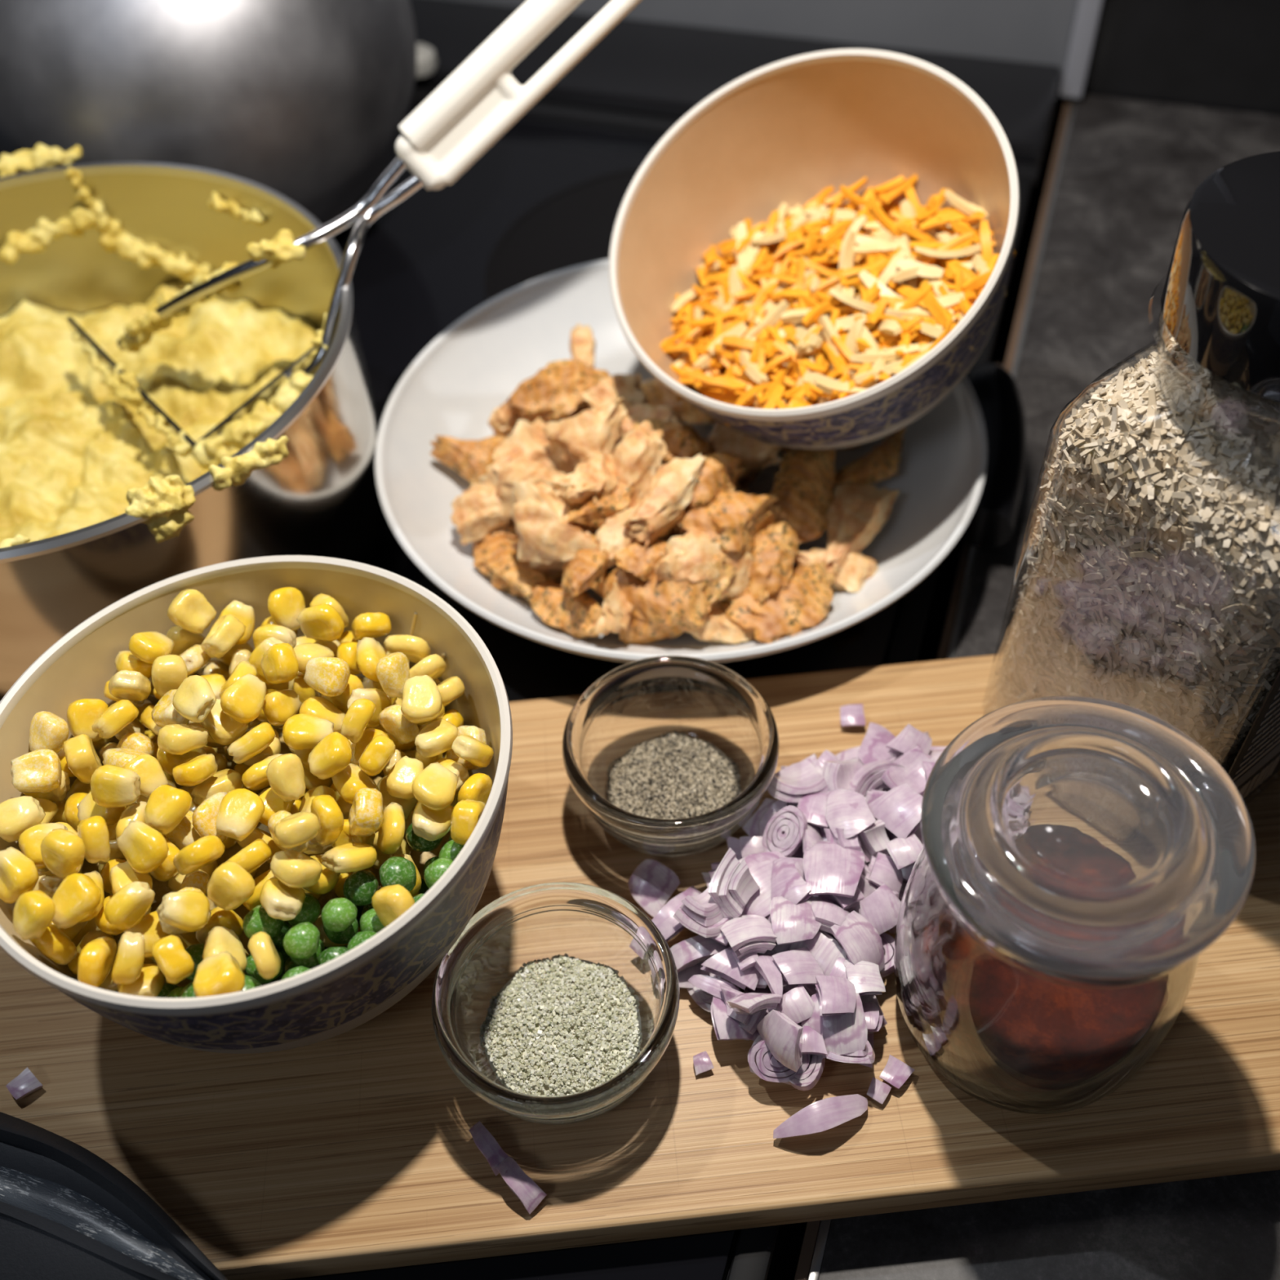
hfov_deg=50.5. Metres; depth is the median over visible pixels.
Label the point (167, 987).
pea
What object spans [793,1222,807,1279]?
floor
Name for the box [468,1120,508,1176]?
scrap
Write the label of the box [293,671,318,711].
corn kernel
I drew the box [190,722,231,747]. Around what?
corn kernel
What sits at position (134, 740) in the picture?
corn kernel
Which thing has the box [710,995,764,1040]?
shallot petal
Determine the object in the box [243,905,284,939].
pea
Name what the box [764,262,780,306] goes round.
cheese shred
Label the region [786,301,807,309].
cheese shred
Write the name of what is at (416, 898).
pea
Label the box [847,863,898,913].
shallot petal
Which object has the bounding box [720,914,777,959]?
shallot dice
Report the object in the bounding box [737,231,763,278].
cheese shred
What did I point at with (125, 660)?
corn kernel
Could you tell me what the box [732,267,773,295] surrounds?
cheese shred
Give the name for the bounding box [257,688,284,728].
corn kernel
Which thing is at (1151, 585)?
flakes
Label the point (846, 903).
shallot dice
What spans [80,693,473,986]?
vegetables
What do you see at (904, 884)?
slice
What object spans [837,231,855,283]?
cheese shred
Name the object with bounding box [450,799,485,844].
corn kernel
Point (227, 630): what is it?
corn kernel
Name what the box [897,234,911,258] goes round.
cheese shred
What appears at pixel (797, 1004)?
shallot dice
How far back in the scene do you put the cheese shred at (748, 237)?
0.59 m
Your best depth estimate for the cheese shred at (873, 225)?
0.56 m
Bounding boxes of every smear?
[0,206,211,282]
[64,167,104,216]
[207,191,266,226]
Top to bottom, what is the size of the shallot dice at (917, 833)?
0.009 m
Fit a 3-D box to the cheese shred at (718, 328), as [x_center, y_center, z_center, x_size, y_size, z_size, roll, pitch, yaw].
[0.032,-0.124,0.553,0.004,0.007,0.028,1,50,3]
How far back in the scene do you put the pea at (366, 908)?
0.40 m
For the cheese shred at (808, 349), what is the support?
on the cheese shred
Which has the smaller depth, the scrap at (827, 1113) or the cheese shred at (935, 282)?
the scrap at (827, 1113)
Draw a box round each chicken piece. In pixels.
[430,434,506,484]
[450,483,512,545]
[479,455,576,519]
[488,400,519,437]
[491,524,562,598]
[502,518,519,538]
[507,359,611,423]
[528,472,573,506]
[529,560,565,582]
[529,579,601,639]
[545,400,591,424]
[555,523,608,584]
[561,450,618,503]
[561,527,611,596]
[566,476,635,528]
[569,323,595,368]
[579,373,649,408]
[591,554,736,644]
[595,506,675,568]
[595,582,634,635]
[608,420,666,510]
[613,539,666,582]
[640,377,717,423]
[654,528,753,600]
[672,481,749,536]
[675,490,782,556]
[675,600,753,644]
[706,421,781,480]
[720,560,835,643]
[737,467,761,488]
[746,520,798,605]
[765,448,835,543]
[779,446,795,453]
[794,548,878,592]
[825,483,900,573]
[834,426,906,486]
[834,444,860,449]
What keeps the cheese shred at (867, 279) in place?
in the cheese at (948, 276)
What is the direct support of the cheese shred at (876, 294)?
in the cheese at (948, 276)
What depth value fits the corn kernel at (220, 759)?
0.42 m
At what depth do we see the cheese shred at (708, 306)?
0.57 m
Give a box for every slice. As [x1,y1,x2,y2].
[686,960,740,1013]
[747,1039,809,1082]
[761,805,807,857]
[788,1052,825,1090]
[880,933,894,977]
[898,880,907,901]
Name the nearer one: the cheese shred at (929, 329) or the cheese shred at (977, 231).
the cheese shred at (929, 329)
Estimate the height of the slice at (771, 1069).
0.010 m
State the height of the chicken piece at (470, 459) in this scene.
0.026 m
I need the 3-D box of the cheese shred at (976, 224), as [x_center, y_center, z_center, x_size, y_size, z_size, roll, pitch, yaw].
[0.131,-0.169,0.550,0.005,0.012,0.020,-26,53,-18]
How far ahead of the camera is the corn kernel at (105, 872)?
0.39 m
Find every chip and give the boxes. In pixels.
[732,951,758,971]
[797,1022,802,1043]
[801,1025,827,1055]
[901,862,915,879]
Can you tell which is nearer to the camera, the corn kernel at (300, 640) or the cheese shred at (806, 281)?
the corn kernel at (300, 640)
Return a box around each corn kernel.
[0,795,45,842]
[0,846,39,903]
[10,748,62,793]
[13,889,55,940]
[17,797,57,841]
[18,822,67,869]
[22,770,70,801]
[28,711,69,753]
[29,921,77,964]
[32,875,63,898]
[37,867,81,875]
[38,822,77,871]
[40,828,85,879]
[51,873,101,928]
[51,920,88,940]
[52,800,67,823]
[57,748,75,777]
[62,733,102,784]
[64,777,90,799]
[64,792,88,831]
[66,698,108,741]
[67,929,116,975]
[71,918,99,947]
[76,791,126,826]
[77,815,110,863]
[77,870,104,923]
[77,936,116,987]
[89,764,141,807]
[91,699,138,738]
[92,736,113,750]
[93,894,151,935]
[97,822,124,864]
[97,943,118,992]
[98,857,126,894]
[99,742,117,761]
[100,858,149,893]
[102,747,148,768]
[103,680,144,704]
[103,880,155,930]
[108,670,151,701]
[109,860,152,895]
[111,931,145,984]
[114,650,152,679]
[115,717,145,740]
[115,801,146,838]
[116,731,154,755]
[116,820,168,873]
[116,963,165,997]
[124,754,168,797]
[124,911,177,957]
[128,631,174,663]
[133,699,152,723]
[134,779,177,803]
[140,705,161,735]
[143,956,157,964]
[144,728,158,740]
[144,784,191,835]
[148,675,154,695]
[149,839,179,881]
[151,654,187,696]
[151,688,189,728]
[151,934,194,984]
[152,740,158,758]
[153,688,162,700]
[155,887,211,934]
[156,746,206,775]
[157,724,208,755]
[159,890,209,932]
[163,770,175,784]
[164,810,200,850]
[166,625,205,655]
[166,860,217,892]
[167,588,216,634]
[172,675,216,722]
[172,753,217,786]
[173,835,224,875]
[177,931,199,949]
[178,644,210,677]
[178,870,210,894]
[179,785,199,811]
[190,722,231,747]
[191,768,244,804]
[191,791,227,841]
[192,951,244,997]
[195,906,243,943]
[196,659,229,680]
[200,613,245,657]
[200,698,248,745]
[200,746,217,754]
[201,673,226,698]
[202,926,247,972]
[206,860,254,911]
[208,753,227,771]
[215,788,264,841]
[216,642,253,665]
[217,600,254,644]
[219,661,257,697]
[220,673,266,723]
[222,836,236,849]
[223,728,249,762]
[225,838,271,873]
[226,722,275,764]
[228,648,251,676]
[234,763,270,791]
[235,826,281,863]
[241,753,282,790]
[242,869,275,911]
[243,726,280,766]
[243,948,248,975]
[247,718,261,728]
[248,636,284,684]
[248,931,280,979]
[249,870,256,879]
[253,623,297,648]
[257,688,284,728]
[257,786,302,814]
[258,786,295,826]
[258,877,306,920]
[260,616,297,636]
[260,643,298,684]
[262,688,302,725]
[265,671,298,690]
[266,753,306,801]
[267,586,306,630]
[267,809,308,853]
[270,849,322,888]
[274,811,319,848]
[282,713,333,750]
[293,642,334,674]
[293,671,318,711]
[293,749,312,770]
[296,603,344,641]
[296,635,319,645]
[298,785,336,812]
[299,696,345,733]
[302,853,341,894]
[302,888,322,900]
[303,657,350,697]
[303,767,332,792]
[303,837,332,854]
[307,731,351,779]
[310,593,349,627]
[310,795,344,845]
[313,914,360,947]
[314,640,340,657]
[320,674,364,714]
[321,842,377,872]
[329,782,351,818]
[331,763,378,804]
[332,818,375,848]
[334,868,375,897]
[336,630,358,643]
[336,641,361,675]
[341,698,375,743]
[346,688,391,728]
[348,739,359,766]
[348,787,383,836]
[351,612,391,641]
[352,728,389,767]
[356,637,386,682]
[358,733,395,776]
[361,676,397,705]
[371,829,411,869]
[371,884,414,927]
[374,724,415,751]
[375,652,409,698]
[377,704,419,744]
[377,774,417,819]
[377,802,404,854]
[378,884,419,897]
[381,644,389,654]
[382,634,431,663]
[382,749,410,775]
[385,755,423,799]
[390,853,422,896]
[394,697,402,706]
[400,675,442,723]
[404,810,413,841]
[405,748,416,758]
[409,653,446,680]
[411,762,457,810]
[412,801,453,840]
[414,718,459,757]
[414,750,442,768]
[417,704,444,725]
[417,724,424,730]
[433,758,469,791]
[434,678,440,685]
[436,675,465,706]
[441,708,463,727]
[446,725,486,770]
[450,788,460,806]
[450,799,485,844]
[451,734,493,767]
[457,773,492,804]
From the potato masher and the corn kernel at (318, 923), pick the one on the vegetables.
the corn kernel at (318, 923)
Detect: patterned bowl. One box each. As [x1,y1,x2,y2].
[0,555,512,1053]
[608,48,1020,449]
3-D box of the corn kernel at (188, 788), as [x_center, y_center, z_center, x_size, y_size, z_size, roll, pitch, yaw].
[-0.138,0.051,0.418,0.013,0.008,0.015,-2,50,2]
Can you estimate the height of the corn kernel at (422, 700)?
0.008 m
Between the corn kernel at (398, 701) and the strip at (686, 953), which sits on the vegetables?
the corn kernel at (398, 701)
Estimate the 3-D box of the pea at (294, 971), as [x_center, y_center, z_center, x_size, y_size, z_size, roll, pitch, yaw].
[-0.094,0.096,0.375,0.011,0.011,0.010,5,50,7]
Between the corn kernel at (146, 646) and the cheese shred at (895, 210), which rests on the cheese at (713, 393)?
the cheese shred at (895, 210)
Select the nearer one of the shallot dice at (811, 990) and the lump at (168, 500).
the shallot dice at (811, 990)
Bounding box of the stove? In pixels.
[284,0,1061,1279]
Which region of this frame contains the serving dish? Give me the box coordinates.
[374,258,987,663]
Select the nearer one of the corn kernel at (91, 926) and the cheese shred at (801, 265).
the corn kernel at (91, 926)
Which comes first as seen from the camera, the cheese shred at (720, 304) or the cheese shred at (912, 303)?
the cheese shred at (912, 303)
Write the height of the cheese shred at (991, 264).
0.015 m
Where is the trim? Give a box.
[933,0,1279,660]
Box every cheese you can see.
[660,186,1015,426]
[674,208,1006,405]
[692,203,977,408]
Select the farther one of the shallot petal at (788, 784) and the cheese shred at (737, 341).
the cheese shred at (737, 341)
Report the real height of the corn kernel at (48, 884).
0.014 m
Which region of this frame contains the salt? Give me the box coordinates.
[483,955,639,1096]
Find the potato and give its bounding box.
[0,280,317,542]
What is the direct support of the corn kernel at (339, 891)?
on the vegetables
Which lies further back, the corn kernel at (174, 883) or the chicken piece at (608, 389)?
the chicken piece at (608, 389)
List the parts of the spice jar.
lid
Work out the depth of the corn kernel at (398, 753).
0.42 m
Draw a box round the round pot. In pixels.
[0,0,416,237]
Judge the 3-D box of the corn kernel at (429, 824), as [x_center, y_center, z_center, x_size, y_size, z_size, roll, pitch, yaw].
[-0.061,0.053,0.400,0.012,0.010,0.014,16,52,16]
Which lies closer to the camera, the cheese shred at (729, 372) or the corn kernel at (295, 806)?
the corn kernel at (295, 806)
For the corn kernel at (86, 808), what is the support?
on the corn kernel at (115, 852)
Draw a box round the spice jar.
[893,695,1255,1114]
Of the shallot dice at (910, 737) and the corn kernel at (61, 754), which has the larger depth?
the shallot dice at (910, 737)
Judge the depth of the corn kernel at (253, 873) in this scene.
0.40 m
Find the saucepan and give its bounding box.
[0,161,387,701]
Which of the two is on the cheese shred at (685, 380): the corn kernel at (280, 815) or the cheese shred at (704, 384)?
the cheese shred at (704, 384)
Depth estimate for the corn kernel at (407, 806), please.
0.41 m
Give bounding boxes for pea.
[156,982,178,997]
[164,986,183,998]
[177,981,196,998]
[184,943,204,981]
[241,975,262,991]
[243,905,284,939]
[244,949,284,984]
[271,920,293,951]
[280,965,311,980]
[283,921,319,959]
[284,957,317,973]
[287,893,320,925]
[289,939,324,968]
[318,946,346,965]
[321,897,357,932]
[323,916,358,944]
[342,870,378,906]
[346,930,377,951]
[360,908,385,933]
[361,903,373,915]
[378,856,416,891]
[405,822,443,852]
[413,893,424,903]
[423,856,438,881]
[424,857,453,888]
[438,840,464,861]
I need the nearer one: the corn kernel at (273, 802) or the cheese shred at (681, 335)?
the corn kernel at (273, 802)
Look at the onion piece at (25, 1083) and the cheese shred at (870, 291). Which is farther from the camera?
the cheese shred at (870, 291)
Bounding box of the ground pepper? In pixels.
[608,733,737,819]
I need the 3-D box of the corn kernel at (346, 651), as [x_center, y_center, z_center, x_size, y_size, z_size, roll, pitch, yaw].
[-0.093,0.006,0.443,0.009,0.014,0.013,10,51,11]
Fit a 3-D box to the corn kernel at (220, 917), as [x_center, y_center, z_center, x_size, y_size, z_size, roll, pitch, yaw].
[-0.121,0.083,0.391,0.014,0.013,0.009,-6,50,-2]
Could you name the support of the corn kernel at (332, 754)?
on the corn kernel at (349, 780)
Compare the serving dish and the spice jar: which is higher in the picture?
the serving dish
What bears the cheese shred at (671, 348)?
in the cheese at (948, 276)
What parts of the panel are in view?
edge trim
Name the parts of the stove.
rail, trim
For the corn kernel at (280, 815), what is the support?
on the corn kernel at (317, 896)
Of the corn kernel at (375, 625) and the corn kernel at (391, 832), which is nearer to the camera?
the corn kernel at (391, 832)
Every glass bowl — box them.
[431,881,679,1124]
[561,655,779,857]
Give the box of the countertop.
[794,93,1279,1279]
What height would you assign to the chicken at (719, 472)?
0.022 m
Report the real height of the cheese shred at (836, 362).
0.006 m
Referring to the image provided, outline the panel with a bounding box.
[457,0,1102,97]
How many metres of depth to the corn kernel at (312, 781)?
0.42 m
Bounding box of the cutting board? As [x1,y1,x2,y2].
[0,653,1279,1279]
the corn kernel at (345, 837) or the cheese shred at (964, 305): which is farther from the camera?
the cheese shred at (964, 305)
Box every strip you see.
[670,934,730,973]
[829,947,848,978]
[848,760,905,795]
[880,754,902,791]
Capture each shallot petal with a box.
[689,929,728,946]
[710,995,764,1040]
[724,992,782,1015]
[738,851,786,917]
[742,798,776,836]
[749,1034,790,1084]
[755,950,774,988]
[757,799,789,836]
[764,857,812,921]
[767,753,828,802]
[769,896,821,944]
[782,977,787,995]
[789,929,846,975]
[801,826,830,848]
[801,993,867,1058]
[802,822,823,853]
[811,897,849,933]
[822,757,866,796]
[825,788,875,838]
[825,1040,875,1063]
[830,911,884,971]
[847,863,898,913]
[857,722,895,764]
[859,1032,873,1067]
[862,1002,882,1031]
[880,746,933,795]
[928,749,943,760]
[929,746,946,750]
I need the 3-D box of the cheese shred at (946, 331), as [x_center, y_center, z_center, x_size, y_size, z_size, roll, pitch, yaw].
[0.107,-0.110,0.510,0.020,0.021,0.004,-11,50,-6]
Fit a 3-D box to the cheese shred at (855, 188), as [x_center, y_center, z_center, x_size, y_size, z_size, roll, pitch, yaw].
[0.085,-0.194,0.587,0.026,0.013,0.004,-6,50,-2]
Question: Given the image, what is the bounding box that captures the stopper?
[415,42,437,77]
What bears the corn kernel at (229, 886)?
on the corn kernel at (220, 917)
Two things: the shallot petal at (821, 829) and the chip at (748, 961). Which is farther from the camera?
the shallot petal at (821, 829)
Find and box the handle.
[959,361,1026,547]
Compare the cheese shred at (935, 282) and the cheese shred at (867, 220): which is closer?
the cheese shred at (935, 282)
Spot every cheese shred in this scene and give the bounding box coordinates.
[660,328,695,350]
[661,343,691,352]
[668,328,702,359]
[669,288,704,314]
[672,293,683,325]
[678,377,694,383]
[681,345,735,359]
[683,368,724,377]
[683,369,746,390]
[688,303,746,327]
[688,346,703,389]
[693,302,721,315]
[693,308,723,332]
[693,338,736,353]
[693,354,711,369]
[693,376,753,391]
[694,297,703,319]
[696,267,712,293]
[700,244,717,279]
[700,260,719,273]
[702,249,728,269]
[702,275,728,282]
[702,280,725,298]
[703,255,736,269]
[704,313,749,352]
[707,321,747,356]
[708,297,753,339]
[708,355,719,376]
[709,262,754,275]
[709,295,750,302]
[709,344,730,367]
[710,265,733,274]
[711,282,759,289]
[711,297,754,309]
[713,315,722,354]
[715,267,744,290]
[716,239,750,248]
[716,299,754,310]
[717,355,755,386]
[718,223,763,253]
[720,335,755,351]
[720,347,741,394]
[721,310,754,319]
[722,265,742,312]
[722,286,731,305]
[725,265,763,283]
[728,318,738,331]
[729,226,737,239]
[731,303,764,322]
[732,224,764,256]
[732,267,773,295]
[732,287,760,299]
[733,227,762,254]
[733,254,773,265]
[734,381,773,406]
[735,222,747,266]
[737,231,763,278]
[739,339,764,371]
[739,350,768,383]
[740,328,786,352]
[743,218,751,232]
[744,299,789,338]
[745,306,767,335]
[746,240,781,253]
[746,282,779,324]
[748,262,775,282]
[749,215,808,244]
[749,339,770,357]
[749,352,793,386]
[751,248,768,271]
[751,266,789,305]
[751,273,777,280]
[751,314,764,355]
[753,282,790,325]
[753,303,764,315]
[755,346,764,399]
[755,366,785,405]
[760,269,797,290]
[760,278,775,293]
[761,315,768,341]
[763,202,789,235]
[763,288,811,303]
[763,383,785,408]
[764,210,779,235]
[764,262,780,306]
[764,324,790,361]
[765,271,791,275]
[765,318,782,359]
[765,370,795,388]
[766,333,793,347]
[771,342,823,358]
[773,234,823,262]
[773,238,786,263]
[773,340,827,373]
[774,396,787,408]
[775,217,800,231]
[775,224,805,232]
[777,275,836,285]
[777,345,822,355]
[778,272,819,302]
[780,317,798,342]
[782,226,822,234]
[782,308,829,323]
[783,217,796,263]
[785,338,796,350]
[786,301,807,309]
[786,324,822,379]
[786,384,806,407]
[790,257,835,277]
[793,227,847,254]
[794,204,806,224]
[794,231,804,239]
[794,256,804,305]
[794,322,819,351]
[795,326,822,347]
[795,352,816,386]
[796,293,819,308]
[797,363,813,399]
[800,255,822,293]
[801,218,834,235]
[801,300,835,326]
[803,185,834,211]
[803,208,857,221]
[803,372,848,384]
[804,230,817,255]
[805,312,866,336]
[806,176,867,208]
[807,254,839,264]
[808,204,829,222]
[809,383,839,397]
[810,291,828,299]
[811,348,825,400]
[813,378,877,395]
[815,267,871,291]
[815,291,842,305]
[816,195,828,211]
[816,372,830,404]
[817,226,831,234]
[818,315,839,378]
[819,244,857,268]
[821,214,866,241]
[822,340,844,376]
[827,196,847,220]
[827,275,857,296]
[828,238,844,248]
[829,288,892,312]
[829,373,850,401]
[830,291,843,328]
[830,334,862,364]
[833,219,868,248]
[834,267,843,278]
[835,239,842,255]
[835,304,869,313]
[835,328,845,344]
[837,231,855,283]
[837,362,871,399]
[838,274,849,332]
[839,185,868,206]
[839,279,853,305]
[840,245,901,286]
[843,267,869,276]
[845,194,857,211]
[845,318,864,362]
[847,363,893,377]
[848,215,866,232]
[849,343,919,362]
[851,359,903,383]
[852,240,897,257]
[853,263,887,289]
[853,266,888,285]
[853,311,885,324]
[854,374,875,387]
[855,234,909,255]
[855,337,890,362]
[856,208,866,216]
[856,233,876,266]
[857,270,902,297]
[857,273,868,312]
[859,324,884,374]
[861,259,886,268]
[862,257,888,266]
[863,213,930,230]
[863,287,881,303]
[866,195,879,232]
[866,227,894,242]
[866,267,880,305]
[867,196,902,237]
[868,295,889,325]
[871,176,904,194]
[871,301,906,337]
[874,328,915,338]
[876,174,918,207]
[876,192,890,204]
[878,250,906,285]
[878,319,902,335]
[879,314,924,341]
[880,295,909,308]
[880,315,924,347]
[884,182,915,205]
[885,307,954,319]
[887,251,926,262]
[888,269,899,288]
[891,266,920,282]
[891,367,903,373]
[892,208,902,220]
[893,221,924,236]
[894,258,945,279]
[895,224,933,243]
[895,292,964,311]
[896,285,949,313]
[897,226,936,242]
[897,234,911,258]
[897,283,933,310]
[897,351,928,373]
[898,333,911,367]
[900,199,918,229]
[901,315,939,324]
[904,184,920,213]
[908,316,943,337]
[909,240,944,260]
[910,349,931,360]
[912,235,972,262]
[914,188,946,222]
[915,205,958,216]
[915,243,980,257]
[919,209,968,231]
[919,342,973,352]
[920,195,937,214]
[920,241,967,257]
[920,279,955,328]
[921,278,949,297]
[924,216,943,221]
[924,231,973,263]
[926,194,936,208]
[927,318,953,349]
[934,231,962,261]
[934,291,955,297]
[937,225,948,231]
[937,232,960,242]
[943,189,988,221]
[944,257,972,283]
[944,307,952,331]
[946,218,981,230]
[949,220,980,244]
[949,290,976,299]
[953,309,962,321]
[954,262,985,294]
[955,267,970,314]
[957,219,993,236]
[960,261,975,269]
[961,266,995,293]
[964,210,986,223]
[971,250,990,275]
[979,220,992,262]
[986,253,999,270]
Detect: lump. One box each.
[0,143,82,177]
[0,533,30,547]
[124,475,195,542]
[208,435,288,491]
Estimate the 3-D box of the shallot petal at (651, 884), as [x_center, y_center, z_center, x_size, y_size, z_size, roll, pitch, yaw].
[0.004,0.084,0.460,0.016,0.007,0.017,27,56,23]
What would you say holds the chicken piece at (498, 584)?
on the serving dish
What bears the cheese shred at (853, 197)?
on the cheese shred at (842, 199)
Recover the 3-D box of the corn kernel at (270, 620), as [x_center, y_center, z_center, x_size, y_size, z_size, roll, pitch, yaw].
[-0.123,-0.002,0.458,0.015,0.015,0.007,-15,51,-10]
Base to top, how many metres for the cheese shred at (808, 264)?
0.004 m
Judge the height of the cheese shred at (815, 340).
0.012 m
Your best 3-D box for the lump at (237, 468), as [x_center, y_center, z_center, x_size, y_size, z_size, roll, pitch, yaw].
[-0.136,-0.062,0.475,0.031,0.011,0.010,-33,56,-23]
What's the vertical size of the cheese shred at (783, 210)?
0.017 m
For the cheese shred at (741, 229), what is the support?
in the cheese at (948, 276)
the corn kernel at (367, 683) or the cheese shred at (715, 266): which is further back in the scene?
the cheese shred at (715, 266)
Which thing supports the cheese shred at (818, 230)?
in the cheese at (948, 276)
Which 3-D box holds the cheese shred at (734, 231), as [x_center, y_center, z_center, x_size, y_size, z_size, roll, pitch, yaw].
[0.048,-0.173,0.596,0.006,0.009,0.022,-32,55,-22]
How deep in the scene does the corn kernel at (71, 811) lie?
0.41 m
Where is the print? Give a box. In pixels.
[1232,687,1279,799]
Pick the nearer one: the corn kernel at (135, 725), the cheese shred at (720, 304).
the corn kernel at (135, 725)
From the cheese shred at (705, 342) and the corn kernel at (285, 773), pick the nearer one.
the corn kernel at (285, 773)
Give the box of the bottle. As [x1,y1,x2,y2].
[982,151,1279,804]
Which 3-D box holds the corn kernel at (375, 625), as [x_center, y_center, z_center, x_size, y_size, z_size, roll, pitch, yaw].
[-0.088,-0.004,0.447,0.013,0.014,0.011,-13,50,-8]
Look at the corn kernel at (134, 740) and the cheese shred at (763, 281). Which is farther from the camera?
the cheese shred at (763, 281)
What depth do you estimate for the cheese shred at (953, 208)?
0.55 m
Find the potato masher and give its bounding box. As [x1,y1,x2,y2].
[66,0,641,470]
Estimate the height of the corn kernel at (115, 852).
0.010 m
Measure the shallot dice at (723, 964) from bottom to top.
0.008 m
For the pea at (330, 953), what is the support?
in the patterned bowl at (332, 998)
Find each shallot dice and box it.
[672,887,732,937]
[700,946,759,990]
[701,872,711,887]
[707,847,759,919]
[708,862,720,879]
[719,983,767,1035]
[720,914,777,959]
[726,836,742,860]
[739,835,777,857]
[743,987,773,1017]
[756,1009,803,1071]
[771,942,791,954]
[772,946,823,985]
[773,984,814,1024]
[782,984,817,996]
[789,802,798,814]
[791,844,804,858]
[795,861,805,881]
[796,791,828,827]
[812,893,838,933]
[813,749,839,769]
[815,975,856,1016]
[823,827,865,858]
[828,933,839,942]
[829,887,864,910]
[843,959,885,995]
[858,817,889,864]
[858,883,901,934]
[859,995,887,1034]
[865,852,902,893]
[866,789,886,804]
[867,782,923,838]
[884,832,923,869]
[885,724,932,756]
[885,826,923,844]
[888,924,896,933]
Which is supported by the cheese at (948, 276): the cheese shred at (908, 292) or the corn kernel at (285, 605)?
the cheese shred at (908, 292)
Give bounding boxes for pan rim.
[0,1111,227,1279]
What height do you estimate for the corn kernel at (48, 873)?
0.010 m
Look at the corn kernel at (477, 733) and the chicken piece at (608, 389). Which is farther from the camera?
the chicken piece at (608, 389)
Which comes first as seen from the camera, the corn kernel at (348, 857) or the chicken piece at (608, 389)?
the corn kernel at (348, 857)
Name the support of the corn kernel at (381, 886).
on the vegetables
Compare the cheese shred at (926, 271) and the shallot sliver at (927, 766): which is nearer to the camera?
the shallot sliver at (927, 766)
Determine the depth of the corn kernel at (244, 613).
0.45 m
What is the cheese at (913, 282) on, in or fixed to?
in the patterned bowl at (788, 131)
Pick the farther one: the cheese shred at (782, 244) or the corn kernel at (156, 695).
the cheese shred at (782, 244)
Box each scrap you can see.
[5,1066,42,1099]
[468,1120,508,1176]
[496,1155,546,1213]
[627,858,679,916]
[651,885,701,942]
[677,964,700,988]
[693,1051,713,1075]
[773,1093,867,1138]
[835,746,860,760]
[840,703,866,728]
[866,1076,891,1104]
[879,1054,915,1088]
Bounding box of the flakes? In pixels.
[999,337,1279,773]
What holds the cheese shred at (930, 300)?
in the cheese at (948, 276)
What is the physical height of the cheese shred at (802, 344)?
0.007 m
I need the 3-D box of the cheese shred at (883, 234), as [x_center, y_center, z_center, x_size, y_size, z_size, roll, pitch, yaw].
[0.100,-0.168,0.562,0.006,0.011,0.026,-12,50,-7]
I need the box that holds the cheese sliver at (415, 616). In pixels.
[409,612,417,635]
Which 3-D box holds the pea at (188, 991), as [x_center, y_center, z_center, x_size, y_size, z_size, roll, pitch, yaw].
[-0.121,0.099,0.371,0.011,0.010,0.010,15,52,15]
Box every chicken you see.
[471,531,546,601]
[492,417,559,471]
[511,480,597,564]
[542,397,626,475]
[590,404,683,439]
[622,453,705,546]
[630,417,714,466]
[684,451,746,511]
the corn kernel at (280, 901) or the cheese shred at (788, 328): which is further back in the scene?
the cheese shred at (788, 328)
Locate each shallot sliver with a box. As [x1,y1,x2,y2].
[688,974,741,999]
[754,953,782,995]
[779,857,804,871]
[921,754,936,781]
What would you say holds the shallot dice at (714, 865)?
on the shallot dice at (706, 876)
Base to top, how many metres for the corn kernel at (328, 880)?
0.012 m
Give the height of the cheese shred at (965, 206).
0.008 m
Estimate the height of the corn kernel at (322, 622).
0.013 m
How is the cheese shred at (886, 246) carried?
in the cheese at (948, 276)
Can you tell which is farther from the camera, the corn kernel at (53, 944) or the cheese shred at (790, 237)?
the cheese shred at (790, 237)
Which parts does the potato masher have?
mashing blade, mashing blade, wire arm, wire arm, handle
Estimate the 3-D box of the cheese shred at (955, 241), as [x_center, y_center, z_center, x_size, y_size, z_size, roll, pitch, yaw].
[0.121,-0.155,0.538,0.021,0.014,0.004,-12,50,-8]

